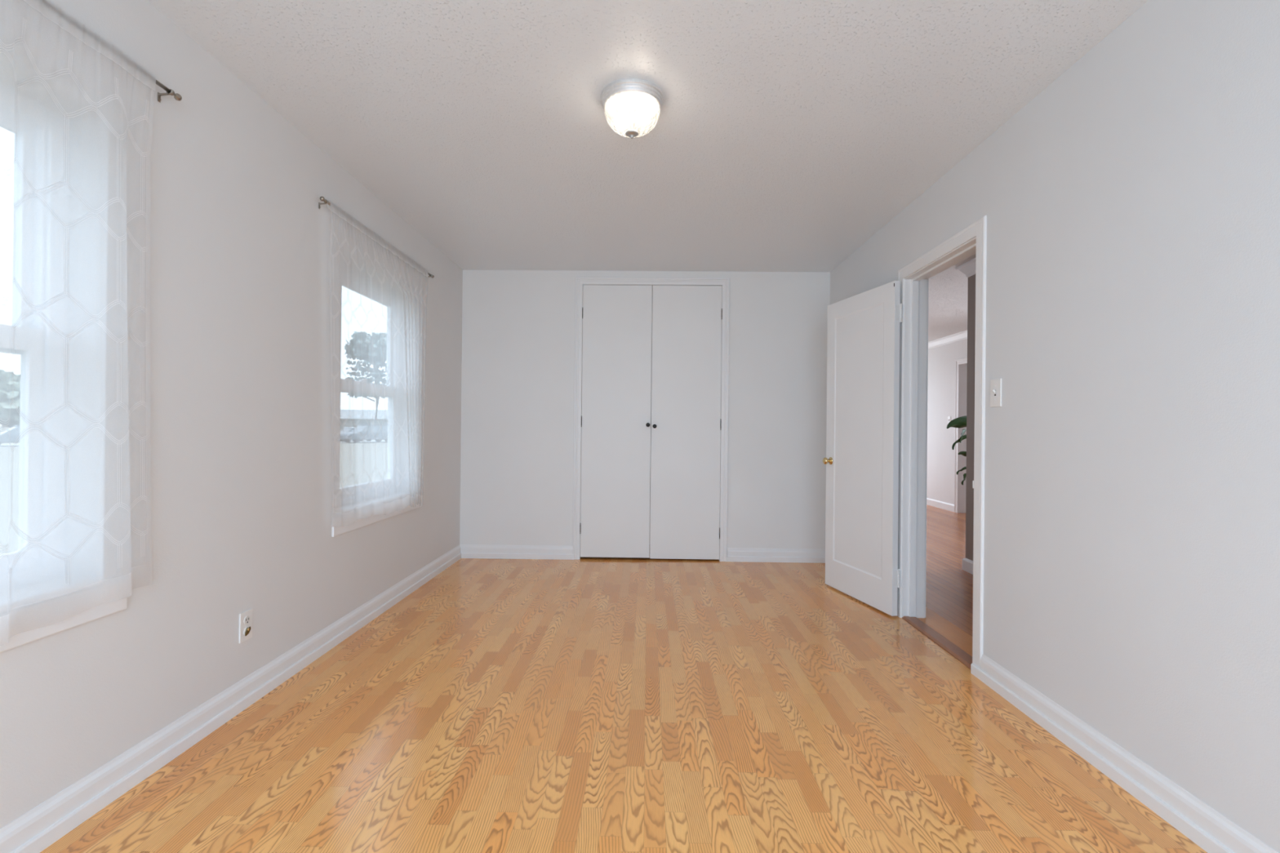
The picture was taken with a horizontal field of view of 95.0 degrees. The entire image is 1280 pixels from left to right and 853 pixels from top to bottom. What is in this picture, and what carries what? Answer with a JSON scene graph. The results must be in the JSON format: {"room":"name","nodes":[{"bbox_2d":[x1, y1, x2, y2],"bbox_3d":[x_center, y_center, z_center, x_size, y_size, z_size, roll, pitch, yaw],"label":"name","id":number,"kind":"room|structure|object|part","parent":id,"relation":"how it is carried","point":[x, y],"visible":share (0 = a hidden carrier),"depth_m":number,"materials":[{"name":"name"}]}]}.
{"room":"empty bedroom","nodes":[
{"label":"empty bedroom","id":0,"kind":"room"},
{"bbox_2d":[0,0,462,829],"bbox_3d":[-1.625,-0.117,2.022,0.140,2.440,6.180,1,0,1],"label":"wall","id":1,"kind":"structure","parent":0,"point":[240,380],"depth_m":2.19,"materials":[{"name":"paint"}]},
{"bbox_2d":[0,597,127,652],"bbox_3d":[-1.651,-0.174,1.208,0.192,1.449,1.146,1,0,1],"label":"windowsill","id":2,"kind":"structure","parent":1,"relation":"in","point":[99,611],"depth_m":1.59,"materials":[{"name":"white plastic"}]},
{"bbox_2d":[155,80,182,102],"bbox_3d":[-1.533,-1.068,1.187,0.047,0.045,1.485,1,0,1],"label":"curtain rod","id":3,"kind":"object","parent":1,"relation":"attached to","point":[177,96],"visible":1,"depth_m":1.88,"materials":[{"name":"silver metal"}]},
{"bbox_2d":[0,0,155,645],"bbox_3d":[-1.521,-0.267,1.203,0.046,1.651,1.293,1,0,1],"label":"curtain","id":4,"kind":"object","parent":3,"relation":"hanging from","point":[77,110],"visible":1,"depth_m":1.58,"materials":[{"name":"white fabric"}]},
{"bbox_3d":[-1.522,-1.080,1.187,0.012,0.011,1.408,1,0,1],"label":"rod","id":5,"kind":"part","parent":3,"relation":"part of","materials":[{"name":"silver metal"}]},
{"bbox_2d":[0,544,461,852],"bbox_3d":[-1.556,1.048,2.018,0.021,0.112,5.900,1,0,1],"label":"baseboard","id":6,"kind":"structure","parent":1,"relation":"attached to","point":[36,830],"depth_m":1.98,"materials":[{"name":"white wood"}]},
{"bbox_2d":[239,608,252,643],"bbox_3d":[-1.552,0.787,2.317,0.016,0.116,0.071,1,0,1],"label":"wall outlet","id":7,"kind":"object","parent":1,"relation":"attached to","point":[246,617],"visible":1,"depth_m":2.31,"materials":[{"name":"white plastic"}]},
{"bbox_2d":[243,626,250,635],"bbox_3d":[-1.549,0.809,2.317,0.010,0.033,0.033,1,0,1],"label":"receptacle","id":8,"kind":"object","parent":7,"relation":"attached to","point":[246,630],"depth_m":2.31,"materials":[{"name":"gold plastic"}]},
{"bbox_2d":[244,615,249,624],"bbox_3d":[-1.552,0.765,2.317,0.003,0.033,0.033,1,0,1],"label":"receptacle","id":9,"kind":"object","parent":7,"relation":"attached to","point":[246,618],"depth_m":2.31,"materials":[{"name":"beige plastic"}]},
{"bbox_2d":[318,195,434,278],"bbox_3d":[-1.502,-1.062,3.481,0.047,0.045,1.442,1,0,1],"label":"curtain rod","id":10,"kind":"object","parent":1,"relation":"attached to","point":[322,198],"visible":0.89,"depth_m":2.80,"materials":[{"name":"silver metal"}]},
{"bbox_2d":[326,200,427,527],"bbox_3d":[-1.491,-0.270,3.446,0.046,1.632,1.250,1,0,1],"label":"curtain","id":11,"kind":"object","parent":10,"relation":"hanging from","point":[378,294],"visible":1,"depth_m":3.29,"materials":[{"name":"white fabric"}]},
{"bbox_2d":[332,503,422,537],"bbox_3d":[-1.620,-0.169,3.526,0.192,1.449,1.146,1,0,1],"label":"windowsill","id":12,"kind":"structure","parent":1,"relation":"in","point":[336,531],"depth_m":3.29,"materials":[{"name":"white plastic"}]},
{"bbox_2d":[40,556,1207,852],"bbox_3d":[-0.012,1.145,2.328,3.103,0.050,6.560,1,0,1],"label":"floor","id":13,"kind":"structure","parent":0,"point":[584,704],"depth_m":2.06,"materials":[{"name":"brown wood"}]},
{"bbox_2d":[459,270,830,549],"bbox_3d":[0.104,-0.092,5.009,3.238,2.440,0.120,1,0,1],"label":"wall","id":14,"kind":"structure","parent":0,"point":[517,372],"depth_m":4.96,"materials":[{"name":"paint"}]},
{"bbox_2d":[579,284,652,558],"bbox_3d":[-0.204,-0.045,4.948,0.591,2.299,0.067,1,0,1],"label":"door","id":15,"kind":"structure","parent":14,"relation":"in","point":[617,319],"depth_m":4.95,"materials":[{"name":"wood"}]},
{"bbox_2d":[459,544,825,563],"bbox_3d":[0.024,1.071,4.937,3.103,0.112,0.021,1,0,1],"label":"baseboard","id":16,"kind":"structure","parent":14,"relation":"attached to","point":[468,551],"depth_m":4.94,"materials":[{"name":"white wood"}]},
{"bbox_2d":[573,276,729,561],"bbox_3d":[0.094,-0.063,4.999,1.296,2.382,0.140,1,0,1],"label":"door frame","id":17,"kind":"structure","parent":14,"relation":"attached to","point":[580,281],"depth_m":4.94,"materials":[{"name":"white wood"}]},
{"bbox_2d":[649,284,722,559],"bbox_3d":[0.390,-0.036,4.940,0.591,2.305,0.067,1,0,1],"label":"door","id":18,"kind":"structure","parent":14,"relation":"in","point":[686,353],"depth_m":4.94,"materials":[{"name":"wood"}]},
{"bbox_2d":[146,0,1148,342],"bbox_3d":[2.167,-1.343,4.600,7.628,0.100,11.430,1,0,1],"label":"ceiling","id":19,"kind":"structure","parent":0,"point":[786,135],"depth_m":2.43,"materials":[{"name":"white paint"}]},
{"bbox_2d":[600,78,663,138],"bbox_3d":[-0.032,-1.236,2.349,0.252,0.168,0.252,1,0,1],"label":"ceiling light","id":20,"kind":"object","parent":19,"relation":"attached to","point":[628,101],"visible":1,"depth_m":2.29,"materials":[{"name":"white glass"}]},
{"bbox_3d":[-0.073,-1.246,2.369,0.061,0.089,0.061,1,0,1],"label":"bulb","id":21,"kind":"part","parent":20,"relation":"part of","materials":[{"name":"white glass"}]},
{"bbox_3d":[-0.032,-1.229,2.349,0.222,0.108,0.222,1,0,1],"label":"lamp shade","id":22,"kind":"part","parent":20,"relation":"part of","materials":[{"name":"white glass"}]},
{"bbox_3d":[-0.032,-1.234,2.349,0.010,0.112,0.010,1,0,1],"label":"stem","id":23,"kind":"part","parent":20,"relation":"part of","materials":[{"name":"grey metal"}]},
{"bbox_3d":[0.010,-1.245,2.328,0.061,0.089,0.061,1,0,1],"label":"bulb","id":24,"kind":"part","parent":20,"relation":"part of","materials":[{"name":"white glass"}]},
{"bbox_2d":[917,504,973,656],"bbox_3d":[3.752,1.187,4.502,4.265,0.051,11.290,1,0,1],"label":"floor","id":25,"kind":"structure","parent":0,"point":[948,588],"depth_m":4.36,"materials":[{"name":"brown wood"}]},
{"bbox_2d":[902,616,972,669],"bbox_3d":[1.595,1.142,3.102,0.086,0.032,0.768,1,0,1],"label":"threshold","id":26,"kind":"object","parent":25,"relation":"on","point":[957,653],"visible":0.6,"depth_m":3.08,"materials":[{"name":"brown wood"}]},
{"bbox_2d":[946,415,966,484],"bbox_3d":[3.744,0.506,6.239,0.751,1.319,0.556,1,0,-30],"label":"potted plant","id":27,"kind":"object","parent":25,"relation":"on","point":[960,422],"visible":0.3,"depth_m":6.27,"materials":[{"name":"green plant"}]},
{"bbox_2d":[926,338,967,504],"bbox_3d":[4.396,-0.044,7.409,0.120,2.440,5.465,1,0,1],"label":"wall","id":28,"kind":"structure","parent":0,"point":[941,359],"depth_m":8.45,"materials":[{"name":"paint"}]},
{"bbox_2d":[947,416,951,423],"bbox_3d":[4.338,-0.084,8.243,0.019,0.116,0.072,1,0,1],"label":"light switch","id":29,"kind":"object","parent":28,"relation":"attached to","point":[948,417],"visible":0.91,"depth_m":8.24,"materials":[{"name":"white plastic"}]},
{"bbox_2d":[965,274,975,560],"bbox_3d":[2.188,-0.079,1.734,1.018,2.440,5.945,1,0,1],"label":"wall","id":30,"kind":"structure","parent":0,"point":[971,280],"depth_m":4.64,"materials":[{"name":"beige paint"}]},
{"bbox_2d":[926,497,973,574],"bbox_3d":[2.995,1.105,4.513,2.580,0.100,11.290,1,0,1],"label":"baseboard","id":31,"kind":"structure","parent":30,"relation":"attached to","point":[937,504],"depth_m":8.17,"materials":[{"name":"white wood"}]},
{"bbox_2d":[928,257,975,349],"bbox_3d":[3.018,-1.237,4.518,2.580,0.094,11.290,1,0,1],"label":"crown molding","id":32,"kind":"structure","parent":30,"relation":"attached to","point":[961,335],"depth_m":7.88,"materials":[{"name":"white wood"}]},
{"bbox_2d":[830,0,1279,852],"bbox_3d":[1.614,-0.085,1.909,0.135,2.440,6.040,1,0,1],"label":"wall","id":33,"kind":"structure","parent":0,"point":[1131,206],"depth_m":1.79,"materials":[{"name":"paint"}]},
{"bbox_2d":[822,280,902,616],"bbox_3d":[1.437,0.129,3.845,0.142,1.994,0.754,1,0,-13],"label":"door","id":34,"kind":"structure","parent":33,"relation":"in","point":[861,460],"depth_m":3.77,"materials":[{"name":"white wood"}]},
{"bbox_3d":[1.317,0.243,4.140,0.046,0.049,0.049,1,0,-13],"label":"knob","id":35,"kind":"part","parent":34,"relation":"part of","materials":[{"name":"gold metal"}]},
{"bbox_3d":[1.439,0.088,3.851,0.036,1.696,0.542,1,0,-13],"label":"panel","id":36,"kind":"part","parent":34,"relation":"part of","materials":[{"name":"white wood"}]},
{"bbox_2d":[897,215,986,668],"bbox_3d":[1.629,0.093,3.104,0.157,2.090,0.918,1,0,1],"label":"door frame","id":37,"kind":"structure","parent":33,"relation":"attached to","point":[915,313],"depth_m":3.48,"materials":[{"name":"white wood"}]},
{"bbox_2d":[990,377,1001,407],"bbox_3d":[1.546,-0.147,2.560,0.019,0.122,0.076,1,0,1],"label":"light switch","id":38,"kind":"object","parent":33,"relation":"attached to","point":[996,384],"visible":1,"depth_m":2.55,"materials":[{"name":"white plastic"}]},
{"bbox_2d":[970,653,1277,852],"bbox_3d":[1.526,1.079,1.977,0.021,0.112,5.900,1,0,1],"label":"baseboard","id":39,"kind":"structure","parent":33,"relation":"attached to","point":[1201,824],"depth_m":1.83,"materials":[{"name":"white wood"}]},
{"bbox_3d":[5.246,-0.033,8.565,1.550,2.440,3.370,1,0,1],"label":"wall","id":40,"kind":"structure","parent":0,"visible":0},
{"bbox_2d":[954,357,967,512],"bbox_3d":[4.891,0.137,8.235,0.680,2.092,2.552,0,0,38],"label":"door frame","id":41,"kind":"structure","parent":40,"relation":"attached to","point":[962,367],"depth_m":7.99,"materials":[{"name":"white wood"}]}
]}

